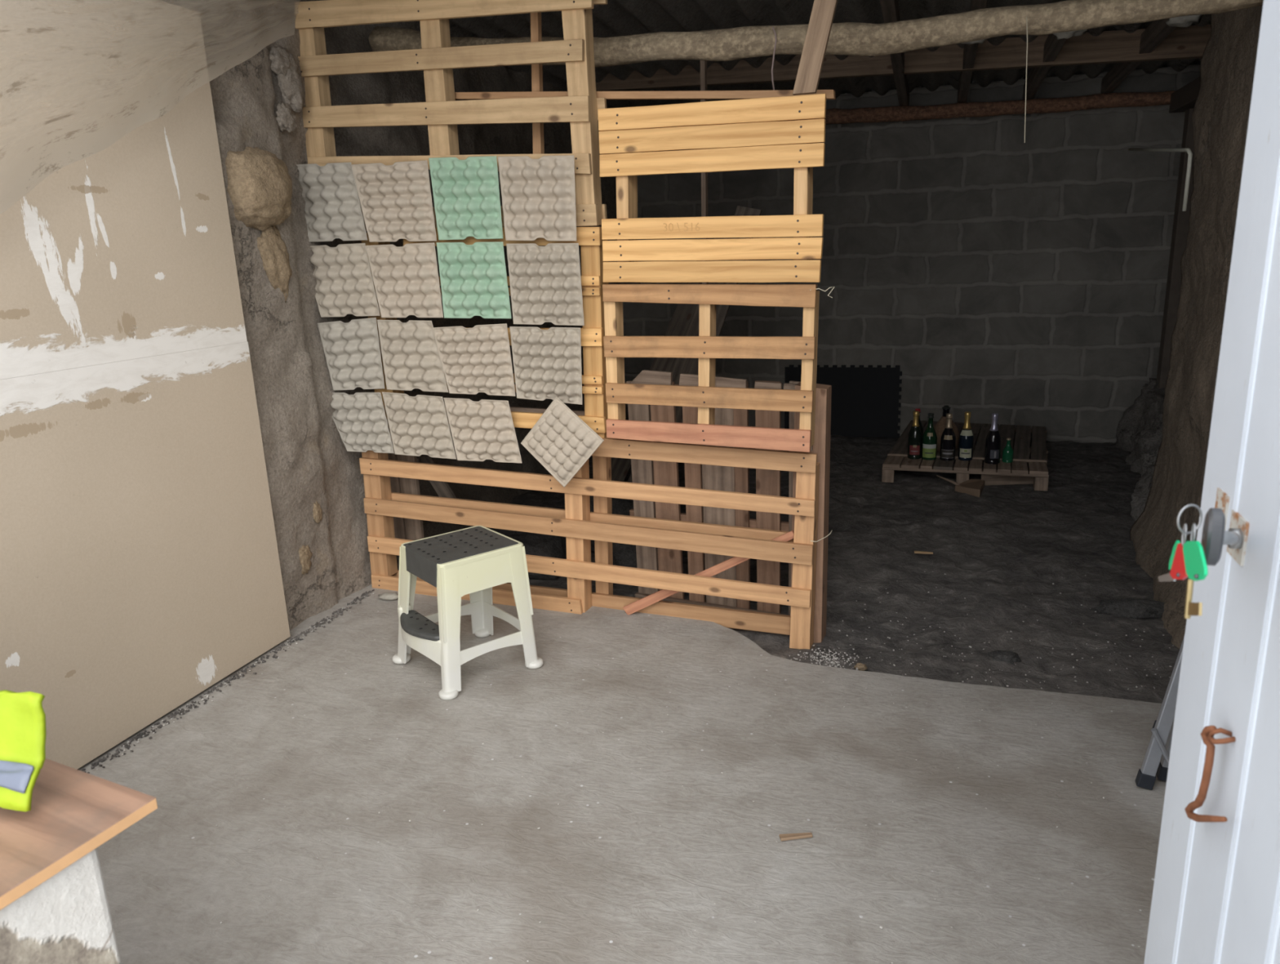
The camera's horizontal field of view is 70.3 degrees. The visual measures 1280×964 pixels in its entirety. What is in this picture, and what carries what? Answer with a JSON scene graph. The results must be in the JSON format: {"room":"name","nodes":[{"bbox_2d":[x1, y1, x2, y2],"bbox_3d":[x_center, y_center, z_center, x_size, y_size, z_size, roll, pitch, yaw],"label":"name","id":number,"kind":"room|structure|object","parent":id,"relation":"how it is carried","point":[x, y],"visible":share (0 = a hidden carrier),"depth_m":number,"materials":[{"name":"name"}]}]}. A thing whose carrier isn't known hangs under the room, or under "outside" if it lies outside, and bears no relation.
{"room":"farm building","nodes":[
{"label":"farm building","id":0,"kind":"room"},
{"bbox_2d":[0,848,120,963],"bbox_3d":[-1.396,0.840,1.217,1.532,0.863,0.599,5,16,26],"label":"wall","id":1,"kind":"structure","parent":0,"point":[66,918],"depth_m":1.01,"materials":[{"name":"white paint"}]},
{"bbox_2d":[0,758,157,910],"bbox_3d":[-1.335,0.376,1.241,1.523,0.016,0.421,5,16,26],"label":"tabletop","id":2,"kind":"object","parent":1,"relation":"on","point":[73,812],"visible":0.84,"depth_m":1.05,"materials":[{"name":"laminate"}]},
{"bbox_2d":[0,689,46,811],"bbox_3d":[-0.858,0.310,1.111,0.324,0.128,0.066,3,15,17],"label":"safety vest","id":3,"kind":"object","parent":2,"relation":"on","point":[23,731],"visible":1,"depth_m":1.07,"materials":[{"name":"yellow fabric"}]},
{"bbox_2d":[160,0,627,630],"bbox_3d":[-1.177,-0.967,4.401,0.254,2.950,7.500,3,15,17],"label":"wall","id":4,"kind":"structure","parent":0,"point":[316,486],"depth_m":3.79,"materials":[{"name":"stone"}]},
{"bbox_2d":[0,0,247,379],"bbox_3d":[-1.863,-0.759,2.119,0.013,1.122,2.482,3,15,17],"label":"plasterboard","id":5,"kind":"object","parent":4,"relation":"attached to","point":[125,251],"visible":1,"depth_m":2.83,"materials":[{"name":"beige paint"}]},
{"bbox_2d":[310,243,379,317],"bbox_3d":[-1.262,-0.844,3.820,0.369,0.300,0.056,4,16,21],"label":"egg tray","id":6,"kind":"object","parent":4,"relation":"attached to","point":[344,286],"visible":0.98,"depth_m":3.81,"materials":[{"name":"grey cardboard"}]},
{"bbox_2d":[317,317,384,391],"bbox_3d":[-1.242,-0.544,3.894,0.319,0.315,0.056,4,16,22],"label":"egg tray","id":7,"kind":"object","parent":4,"relation":"attached to","point":[352,351],"visible":1,"depth_m":3.89,"materials":[{"name":"grey cardboard"}]},
{"bbox_2d":[330,392,394,453],"bbox_3d":[-1.238,-0.260,3.970,0.357,0.270,0.057,4,16,21],"label":"egg tray","id":8,"kind":"object","parent":4,"relation":"attached to","point":[360,420],"visible":0.98,"depth_m":3.95,"materials":[{"name":"grey cardboard"}]},
{"bbox_2d":[387,449,424,540],"bbox_3d":[-1.166,0.063,4.443,0.233,0.473,0.042,4,16,22],"label":"board","id":9,"kind":"object","parent":4,"relation":"attached to","point":[404,528],"visible":0.26,"depth_m":4.42,"materials":[{"name":"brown wood"}]},
{"bbox_2d":[416,455,456,498],"bbox_3d":[-1.013,-0.026,4.499,0.216,0.209,0.020,4,16,22],"label":"board","id":10,"kind":"object","parent":4,"relation":"attached to","point":[442,489],"visible":0.51,"depth_m":4.49,"materials":[{"name":"brown wood"}]},
{"bbox_2d":[77,584,1166,963],"bbox_3d":[-0.394,1.409,0.788,4.100,0.099,6.518,3,15,17],"label":"floor","id":11,"kind":"structure","parent":0,"point":[604,882],"depth_m":2.50,"materials":[{"name":"concrete"}]},
{"bbox_2d":[0,342,290,769],"bbox_3d":[-1.822,0.362,2.413,0.013,1.196,2.490,3,15,17],"label":"plasterboard","id":12,"kind":"object","parent":11,"relation":"on","point":[140,569],"visible":0.83,"depth_m":2.94,"materials":[{"name":"beige paint"}]},
{"bbox_2d":[79,589,374,773],"bbox_3d":[-1.549,0.775,3.201,0.083,0.009,2.204,3,15,17],"label":"crumbs","id":13,"kind":"object","parent":11,"relation":"on","point":[366,593],"visible":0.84,"depth_m":3.33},
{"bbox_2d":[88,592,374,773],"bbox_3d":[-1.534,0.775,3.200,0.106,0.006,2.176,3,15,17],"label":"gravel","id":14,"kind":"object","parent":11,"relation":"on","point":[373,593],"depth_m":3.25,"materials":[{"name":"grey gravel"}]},
{"bbox_2d":[377,591,398,600],"bbox_3d":[-1.133,0.516,4.109,0.112,0.032,0.062,3,15,17],"label":"stone","id":15,"kind":"object","parent":11,"relation":"on","point":[390,596],"visible":0.99,"depth_m":4.09,"materials":[{"name":"white stone"}]},
{"bbox_2d":[391,525,543,700],"bbox_3d":[-0.668,0.457,3.373,0.439,0.475,0.453,-13,18,-37],"label":"step stool","id":16,"kind":"object","parent":11,"relation":"on","point":[473,561],"visible":1,"depth_m":3.27,"materials":[{"name":"white plastic"}]},
{"bbox_2d":[111,659,1139,963],"bbox_3d":[-0.009,0.895,2.534,2.886,0.004,1.744,3,15,17],"label":"crumbs","id":17,"kind":"object","parent":11,"relation":"on","point":[477,909],"visible":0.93,"depth_m":2.46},
{"bbox_2d":[622,530,794,614],"bbox_3d":[0.263,0.374,3.667,0.735,0.435,0.012,4,16,22],"label":"stick","id":18,"kind":"object","parent":11,"relation":"on","point":[651,599],"visible":0.59,"depth_m":3.67,"materials":[{"name":"brown wood"}]},
{"bbox_2d":[779,832,812,840],"bbox_3d":[0.406,0.921,2.365,0.085,0.008,0.020,-3,15,-5],"label":"chip","id":19,"kind":"object","parent":11,"relation":"on","point":[786,837],"visible":1,"depth_m":2.36,"materials":[{"name":"brown wood"}]},
{"bbox_2d":[1134,633,1185,790],"bbox_3d":[1.558,0.509,2.575,0.287,0.617,0.392,3,15,17],"label":"stepladder","id":20,"kind":"object","parent":11,"relation":"on","point":[1160,743],"visible":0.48,"depth_m":2.47,"materials":[{"name":"metal"}]},
{"bbox_2d":[448,0,1210,108],"bbox_3d":[1.028,-2.289,4.095,4.850,0.284,6.100,3,15,17],"label":"ceiling","id":21,"kind":"structure","parent":0,"point":[616,18],"depth_m":4.87,"materials":[{"name":"grey"}]},
{"bbox_2d":[0,0,299,213],"bbox_3d":[-1.061,-1.128,2.162,1.220,1.345,2.421,3,15,17],"label":"plastic sheet","id":22,"kind":"object","parent":21,"relation":"hanging from","point":[24,166],"visible":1,"depth_m":2.52,"materials":[{"name":"white"}]},
{"bbox_2d":[566,24,1211,91],"bbox_3d":[1.424,-2.575,5.571,4.005,0.276,0.060,3,15,17],"label":"purlin","id":23,"kind":"object","parent":21,"relation":"attached to","point":[1188,42],"visible":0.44,"depth_m":5.41,"materials":[{"name":"brown wood"}]},
{"bbox_2d":[880,0,909,106],"bbox_3d":[1.090,-2.176,4.007,0.060,0.312,5.724,3,15,17],"label":"rafter","id":24,"kind":"object","parent":21,"relation":"attached to","point":[890,8],"visible":0.68,"depth_m":5.24,"materials":[{"name":"brown wood"}]},
{"bbox_2d":[956,0,989,102],"bbox_3d":[1.472,-2.159,3.889,0.155,0.313,5.724,3,15,17],"label":"rafter","id":25,"kind":"object","parent":21,"relation":"attached to","point":[970,51],"visible":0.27,"depth_m":5.22,"materials":[{"name":"brown wood"}]},
{"bbox_2d":[1022,0,1087,99],"bbox_3d":[1.888,-2.141,3.760,0.165,0.313,5.724,3,15,17],"label":"rafter","id":26,"kind":"object","parent":21,"relation":"attached to","point":[1054,42],"visible":0.43,"depth_m":5.19,"materials":[{"name":"brown wood"}]},
{"bbox_2d":[1100,14,1203,93],"bbox_3d":[2.365,-2.120,3.612,0.166,0.312,5.724,3,15,17],"label":"rafter","id":27,"kind":"object","parent":21,"relation":"attached to","point":[1157,31],"visible":0.62,"depth_m":4.95,"materials":[{"name":"brown wood"}]},
{"bbox_2d":[486,435,1179,703],"bbox_3d":[1.228,0.177,5.347,4.600,0.055,4.700,3,15,17],"label":"ground","id":28,"kind":"structure","parent":0,"point":[1022,535],"depth_m":4.28,"materials":[{"name":"brown soil"}]},
{"bbox_2d":[504,530,566,579],"bbox_3d":[-0.526,0.358,4.532,0.361,0.224,0.287,3,15,17],"label":"rock","id":29,"kind":"object","parent":28,"relation":"on","point":[535,544],"visible":0.38,"depth_m":4.43,"materials":[{"name":"grey stone"}]},
{"bbox_2d":[359,437,819,649],"bbox_3d":[-0.281,0.207,3.869,2.089,0.858,0.169,4,16,22],"label":"pallet","id":30,"kind":"object","parent":28,"relation":"on","point":[575,522],"visible":0.91,"depth_m":3.72,"materials":[{"name":"brown wood"}]},
{"bbox_2d":[361,226,608,441],"bbox_3d":[-0.640,-0.595,3.764,1.134,0.908,0.121,4,16,22],"label":"pallet","id":31,"kind":"object","parent":30,"relation":"on","point":[594,415],"visible":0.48,"depth_m":3.56,"materials":[{"name":"brown wood"}]},
{"bbox_2d":[365,242,443,317],"bbox_3d":[-0.964,-0.817,3.703,0.348,0.295,0.056,4,16,22],"label":"egg tray","id":32,"kind":"object","parent":31,"relation":"attached to","point":[406,279],"visible":1,"depth_m":3.69,"materials":[{"name":"grey cardboard"}]},
{"bbox_2d":[351,160,436,242],"bbox_3d":[-0.987,-1.116,3.631,0.376,0.312,0.056,4,16,22],"label":"egg tray","id":33,"kind":"object","parent":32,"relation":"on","point":[395,199],"visible":1,"depth_m":3.62,"materials":[{"name":"grey cardboard"}]},
{"bbox_2d":[377,320,448,392],"bbox_3d":[-0.948,-0.523,3.777,0.321,0.299,0.056,4,16,21],"label":"egg tray","id":34,"kind":"object","parent":31,"relation":"attached to","point":[411,360],"visible":1,"depth_m":3.78,"materials":[{"name":"grey cardboard"}]},
{"bbox_2d":[382,391,456,459],"bbox_3d":[-0.940,-0.239,3.851,0.346,0.278,0.056,4,16,22],"label":"egg tray","id":35,"kind":"object","parent":31,"relation":"attached to","point":[419,425],"visible":1,"depth_m":3.85,"materials":[{"name":"grey cardboard"}]},
{"bbox_2d":[294,0,607,231],"bbox_3d":[-0.762,-1.458,3.582,1.370,0.918,0.111,4,16,22],"label":"pallet","id":36,"kind":"object","parent":31,"relation":"on","point":[442,113],"visible":0.82,"depth_m":3.49,"materials":[{"name":"brown wood"}]},
{"bbox_2d":[296,162,367,242],"bbox_3d":[-1.279,-1.152,3.743,0.337,0.315,0.056,4,16,22],"label":"egg tray","id":37,"kind":"object","parent":36,"relation":"attached to","point":[332,210],"visible":1,"depth_m":3.74,"materials":[{"name":"grey cardboard"}]},
{"bbox_2d":[454,89,835,99],"bbox_3d":[-0.055,-1.435,3.378,1.551,0.158,0.030,4,16,22],"label":"batten","id":38,"kind":"object","parent":36,"relation":"attached to","point":[830,94],"visible":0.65,"depth_m":3.32,"materials":[{"name":"brown wood"}]},
{"bbox_2d":[530,12,544,154],"bbox_3d":[-0.401,-1.597,3.529,0.066,0.674,0.030,4,16,22],"label":"batten","id":39,"kind":"object","parent":38,"relation":"attached to","point":[535,18],"visible":0.45,"depth_m":3.52,"materials":[{"name":"brown wood"}]},
{"bbox_2d":[431,323,515,396],"bbox_3d":[-0.676,-0.493,3.671,0.368,0.289,0.056,4,16,22],"label":"egg tray","id":40,"kind":"object","parent":31,"relation":"attached to","point":[475,360],"visible":1,"depth_m":3.66,"materials":[{"name":"grey cardboard"}]},
{"bbox_2d":[436,241,511,319],"bbox_3d":[-0.658,-0.794,3.582,0.316,0.300,0.057,4,16,22],"label":"egg tray","id":41,"kind":"object","parent":31,"relation":"attached to","point":[473,277],"visible":1,"depth_m":3.58,"materials":[{"name":"green cardboard"}]},
{"bbox_2d":[428,155,502,239],"bbox_3d":[-0.675,-1.095,3.507,0.306,0.314,0.057,4,16,22],"label":"egg tray","id":42,"kind":"object","parent":41,"relation":"on","point":[466,193],"visible":1,"depth_m":3.50,"materials":[{"name":"green cardboard"}]},
{"bbox_2d":[443,397,522,463],"bbox_3d":[-0.650,-0.209,3.738,0.353,0.265,0.056,4,16,22],"label":"egg tray","id":43,"kind":"object","parent":31,"relation":"attached to","point":[482,430],"visible":1,"depth_m":3.73,"materials":[{"name":"grey cardboard"}]},
{"bbox_2d":[509,326,582,404],"bbox_3d":[-0.367,-0.454,3.553,0.309,0.302,0.056,4,16,22],"label":"egg tray","id":44,"kind":"object","parent":31,"relation":"attached to","point":[547,363],"visible":0.99,"depth_m":3.55,"materials":[{"name":"grey cardboard"}]},
{"bbox_2d":[506,243,584,325],"bbox_3d":[-0.365,-0.753,3.471,0.315,0.313,0.056,4,16,22],"label":"egg tray","id":45,"kind":"object","parent":44,"relation":"on","point":[545,282],"visible":1,"depth_m":3.47,"materials":[{"name":"grey cardboard"}]},
{"bbox_2d":[497,155,577,240],"bbox_3d":[-0.384,-1.058,3.395,0.318,0.318,0.057,4,16,22],"label":"egg tray","id":46,"kind":"object","parent":45,"relation":"on","point":[538,195],"visible":1,"depth_m":3.39,"materials":[{"name":"grey cardboard"}]},
{"bbox_2d":[602,284,819,452],"bbox_3d":[0.254,-0.424,3.359,0.807,0.619,0.116,4,16,22],"label":"pallet","id":47,"kind":"object","parent":30,"relation":"on","point":[707,347],"visible":1,"depth_m":3.30,"materials":[{"name":"brown wood"}]},
{"bbox_2d":[520,396,604,487],"bbox_3d":[-0.308,-0.153,3.558,0.367,0.365,0.031,4,16,22],"label":"egg tray","id":48,"kind":"object","parent":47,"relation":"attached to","point":[560,440],"visible":1,"depth_m":3.55,"materials":[{"name":"grey cardboard"}]},
{"bbox_2d":[597,93,826,282],"bbox_3d":[0.248,-1.004,3.174,0.808,0.610,0.113,4,16,22],"label":"pallet","id":49,"kind":"object","parent":47,"relation":"on","point":[745,134],"visible":1,"depth_m":3.11,"materials":[{"name":"brown wood"}]},
{"bbox_2d":[792,0,837,94],"bbox_3d":[0.570,-1.440,2.914,0.158,0.357,0.022,4,16,22],"label":"plank","id":50,"kind":"object","parent":49,"relation":"on","point":[811,64],"visible":1,"depth_m":2.92,"materials":[{"name":"brown wood"}]},
{"bbox_2d":[809,286,835,297],"bbox_3d":[0.621,-0.644,3.096,0.085,0.038,0.011,-1,15,2],"label":"twine","id":51,"kind":"object","parent":47,"relation":"attached to","point":[833,286],"visible":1,"depth_m":3.09,"materials":[{"name":"grey fabric"}]},
{"bbox_2d":[810,530,831,542],"bbox_3d":[0.683,0.204,3.405,0.108,0.027,0.015,-11,17,-30],"label":"twine","id":52,"kind":"object","parent":30,"relation":"attached to","point":[831,531],"visible":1,"depth_m":3.40,"materials":[{"name":"beige fabric"}]},
{"bbox_2d":[589,495,633,553],"bbox_3d":[-0.169,0.211,4.796,0.430,0.352,0.288,3,15,17],"label":"rock","id":53,"kind":"object","parent":28,"relation":"on","point":[620,506],"visible":0.06,"depth_m":4.63,"materials":[{"name":"grey stone"}]},
{"bbox_2d":[612,542,636,568],"bbox_3d":[-0.049,0.362,4.413,0.230,0.240,0.291,3,15,17],"label":"rock","id":54,"kind":"object","parent":28,"relation":"on","point":[624,554],"visible":0.16,"depth_m":4.29,"materials":[{"name":"grey stone"}]},
{"bbox_2d":[611,237,723,481],"bbox_3d":[0.127,-0.669,5.426,0.920,1.710,0.064,-2,14,-1],"label":"board","id":55,"kind":"object","parent":28,"relation":"on","point":[679,323],"visible":0.12,"depth_m":5.38,"materials":[{"name":"brown wood"}]},
{"bbox_2d":[626,237,726,482],"bbox_3d":[0.236,-0.604,5.279,0.826,1.649,0.070,-3,15,-3],"label":"board","id":56,"kind":"object","parent":28,"relation":"on","point":[679,363],"visible":0.05,"depth_m":5.25,"materials":[{"name":"brown wood"}]},
{"bbox_2d":[700,60,708,284],"bbox_3d":[0.311,-0.796,4.333,0.046,2.396,0.030,4,16,22],"label":"batten","id":57,"kind":"object","parent":28,"relation":"on","point":[703,63],"visible":0.16,"depth_m":4.17,"materials":[{"name":"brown wood"}]},
{"bbox_2d":[653,205,761,471],"bbox_3d":[0.314,-0.632,5.138,0.760,1.769,0.074,-3,15,-5],"label":"board","id":58,"kind":"object","parent":28,"relation":"on","point":[691,365],"visible":0.26,"depth_m":5.05,"materials":[{"name":"brown wood"}]},
{"bbox_2d":[624,369,799,615],"bbox_3d":[0.304,0.092,3.880,0.779,1.137,0.078,4,16,22],"label":"pallet","id":59,"kind":"object","parent":28,"relation":"on","point":[726,478],"visible":0.41,"depth_m":3.87,"materials":[{"name":"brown wood"}]},
{"bbox_2d":[789,382,831,643],"bbox_3d":[0.636,0.132,3.573,0.200,1.048,0.121,4,16,22],"label":"pallet","id":60,"kind":"object","parent":28,"relation":"on","point":[821,446],"visible":0.4,"depth_m":3.48,"materials":[{"name":"brown wood"}]},
{"bbox_2d":[789,644,857,670],"bbox_3d":[0.699,0.667,3.426,0.273,0.006,0.230,3,15,17],"label":"white grit","id":61,"kind":"object","parent":28,"relation":"on","point":[829,651],"visible":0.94,"depth_m":3.43,"materials":[{"name":"white gravel"}]},
{"bbox_2d":[784,364,902,437],"bbox_3d":[1.630,-0.654,7.342,0.918,0.578,0.020,3,15,17],"label":"foam mat","id":62,"kind":"object","parent":28,"relation":"on","point":[864,401],"visible":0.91,"depth_m":7.29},
{"bbox_2d":[853,662,867,671],"bbox_3d":[0.815,0.683,3.359,0.050,0.030,0.035,3,15,17],"label":"stone","id":63,"kind":"object","parent":28,"relation":"on","point":[860,666],"visible":0.98,"depth_m":3.35,"materials":[{"name":"stone"}]},
{"bbox_2d":[914,551,933,554],"bbox_3d":[1.429,0.355,4.581,0.090,0.008,0.020,3,15,17],"label":"chip","id":64,"kind":"object","parent":28,"relation":"on","point":[915,552],"visible":1,"depth_m":4.57,"materials":[{"name":"brown wood"}]},
{"bbox_2d":[936,475,959,485],"bbox_3d":[1.974,0.010,5.729,0.018,0.071,0.239,-13,18,-36],"label":"splinter","id":65,"kind":"object","parent":28,"relation":"on","point":[942,477],"visible":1,"depth_m":5.74,"materials":[{"name":"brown wood"}]},
{"bbox_2d":[881,420,1048,491],"bbox_3d":[2.339,-0.219,6.449,1.007,0.137,1.544,4,16,23],"label":"pallet","id":66,"kind":"object","parent":28,"relation":"on","point":[897,459],"visible":0.73,"depth_m":5.96,"materials":[{"name":"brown wood"}]},
{"bbox_2d":[907,410,922,459],"bbox_3d":[1.823,-0.314,6.025,0.088,0.319,0.090,3,15,17],"label":"wine bottle","id":67,"kind":"object","parent":66,"relation":"on","point":[914,441],"visible":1,"depth_m":6.00,"materials":[{"name":"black glass"}]},
{"bbox_2d":[911,408,923,445],"bbox_3d":[1.905,-0.367,6.252,0.084,0.279,0.084,3,15,17],"label":"wine bottle","id":68,"kind":"object","parent":66,"relation":"on","point":[921,427],"visible":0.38,"depth_m":6.22,"materials":[{"name":"black glass"}]},
{"bbox_2d":[921,413,937,460],"bbox_3d":[1.909,-0.302,5.989,0.094,0.309,0.096,3,15,17],"label":"wine bottle","id":69,"kind":"object","parent":66,"relation":"on","point":[929,447],"visible":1,"depth_m":5.96,"materials":[{"name":"green glass"}]},
{"bbox_2d":[933,405,959,451],"bbox_3d":[2.080,-0.371,6.194,0.190,0.302,0.190,3,15,17],"label":"bottle","id":70,"kind":"object","parent":66,"relation":"on","point":[940,426],"visible":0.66,"depth_m":6.15,"materials":[{"name":"black glass"}]},
{"bbox_2d":[939,413,955,461],"bbox_3d":[2.018,-0.297,5.952,0.094,0.309,0.096,3,15,17],"label":"wine bottle","id":71,"kind":"object","parent":66,"relation":"on","point":[948,440],"visible":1,"depth_m":5.93,"materials":[{"name":"black glass"}]},
{"bbox_2d":[958,411,973,461],"bbox_3d":[2.130,-0.301,5.933,0.090,0.319,0.092,3,15,17],"label":"wine bottle","id":72,"kind":"object","parent":66,"relation":"on","point":[965,446],"visible":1,"depth_m":5.91,"materials":[{"name":"blue glass"}]},
{"bbox_2d":[984,413,1000,464],"bbox_3d":[2.263,-0.280,5.822,0.092,0.324,0.093,3,15,17],"label":"wine bottle","id":73,"kind":"object","parent":66,"relation":"on","point":[993,442],"visible":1,"depth_m":5.80,"materials":[{"name":"black glass"}]},
{"bbox_2d":[1001,437,1013,462],"bbox_3d":[2.370,-0.206,5.856,0.066,0.157,0.066,3,15,17],"label":"bottle","id":74,"kind":"object","parent":66,"relation":"on","point":[1007,452],"visible":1,"depth_m":5.84,"materials":[{"name":"green glass"}]},
{"bbox_2d":[955,479,985,497],"bbox_3d":[2.068,0.029,5.712,0.159,0.050,0.304,5,16,25],"label":"wood offcut","id":75,"kind":"object","parent":28,"relation":"on","point":[974,487],"visible":1,"depth_m":5.66,"materials":[{"name":"brown wood"}]},
{"bbox_2d":[985,649,1021,664],"bbox_3d":[1.366,0.661,3.417,0.129,0.048,0.076,3,15,17],"label":"stone","id":76,"kind":"object","parent":28,"relation":"on","point":[1010,657],"visible":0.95,"depth_m":3.39,"materials":[{"name":"grey stone"}]},
{"bbox_2d":[835,554,1171,689],"bbox_3d":[1.524,0.554,3.817,1.300,0.006,1.463,3,15,17],"label":"crumbs","id":77,"kind":"object","parent":28,"relation":"on","point":[1136,686],"visible":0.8,"depth_m":3.50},
{"bbox_2d":[981,474,1033,485],"bbox_3d":[2.353,-0.024,5.819,0.367,0.090,0.023,-3,15,-5],"label":"plank","id":78,"kind":"object","parent":28,"relation":"on","point":[989,479],"visible":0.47,"depth_m":5.81,"materials":[{"name":"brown wood"}]},
{"bbox_2d":[1090,598,1164,618],"bbox_3d":[2.060,0.528,3.781,0.340,0.085,0.118,3,15,17],"label":"stone","id":79,"kind":"object","parent":28,"relation":"on","point":[1133,608],"visible":0.8,"depth_m":3.75,"materials":[{"name":"grey stone"}]},
{"bbox_2d":[614,64,1199,443],"bbox_3d":[1.773,-1.638,7.187,4.600,2.660,0.200,3,15,17],"label":"wall","id":80,"kind":"structure","parent":0,"point":[1020,282],"depth_m":6.82,"materials":[{"name":"concrete"}]},
{"bbox_2d":[1115,377,1164,520],"bbox_3d":[3.403,-0.201,5.602,0.784,0.657,2.733,4,16,23],"label":"rock","id":81,"kind":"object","parent":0,"point":[1140,429],"depth_m":6.04,"materials":[{"name":"stone"}]},
{"bbox_2d":[1129,4,1262,648],"bbox_3d":[1.771,-0.511,2.308,0.842,2.950,4.821,6,17,29],"label":"wall","id":82,"kind":"structure","parent":0,"point":[1220,114],"depth_m":3.85,"materials":[{"name":"stone"}]},
{"bbox_2d":[368,0,1263,66],"bbox_3d":[0.456,-1.739,3.449,3.341,0.302,0.126,3,15,17],"label":"log","id":83,"kind":"object","parent":82,"relation":"attached to","point":[850,38],"visible":0.82,"depth_m":3.31,"materials":[{"name":"brown wood"}]},
{"bbox_2d":[771,26,777,89],"bbox_3d":[0.501,-1.584,3.402,0.021,0.221,0.007,3,15,17],"label":"cable","id":84,"kind":"object","parent":83,"relation":"hanging from","point":[773,28],"visible":0.91,"depth_m":3.40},
{"bbox_2d":[1024,17,1027,142],"bbox_3d":[1.344,-1.399,3.170,0.024,0.409,0.004,3,15,17],"label":"string","id":85,"kind":"object","parent":83,"relation":"hanging from","point":[1026,17],"visible":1,"depth_m":3.17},
{"bbox_2d":[1128,147,1192,211],"bbox_3d":[2.779,-1.660,4.917,0.033,0.413,1.660,3,15,19],"label":"conduit","id":86,"kind":"object","parent":82,"relation":"attached to","point":[1188,151],"visible":1,"depth_m":4.22,"materials":[{"name":"white plastic"}]},
{"bbox_2d":[1155,76,1199,388],"bbox_3d":[3.360,-1.227,5.264,0.260,2.215,2.410,3,15,17],"label":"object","id":87,"kind":"structure","parent":82,"relation":"in","point":[1184,100],"depth_m":6.07,"materials":[{"name":"brown wood"}]},
{"bbox_2d":[780,90,1176,124],"bbox_3d":[2.250,-2.668,6.452,3.116,0.187,0.116,3,15,17],"label":"wooden beam","id":88,"kind":"structure","parent":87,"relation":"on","point":[891,113],"depth_m":6.36,"materials":[{"name":"brown wood"}]},
{"bbox_2d":[1143,0,1279,963],"bbox_3d":[0.548,0.271,0.773,0.107,1.990,0.855,3,15,17],"label":"door","id":89,"kind":"structure","parent":82,"relation":"in","point":[1215,898],"depth_m":0.98,"materials":[{"name":"white paint"}]},
{"bbox_2d":[1158,503,1208,618],"bbox_3d":[0.522,0.072,0.876,0.023,0.112,0.176,3,15,17],"label":"keys","id":90,"kind":"object","parent":89,"relation":"hanging from","point":[1187,559],"visible":1,"depth_m":0.84,"materials":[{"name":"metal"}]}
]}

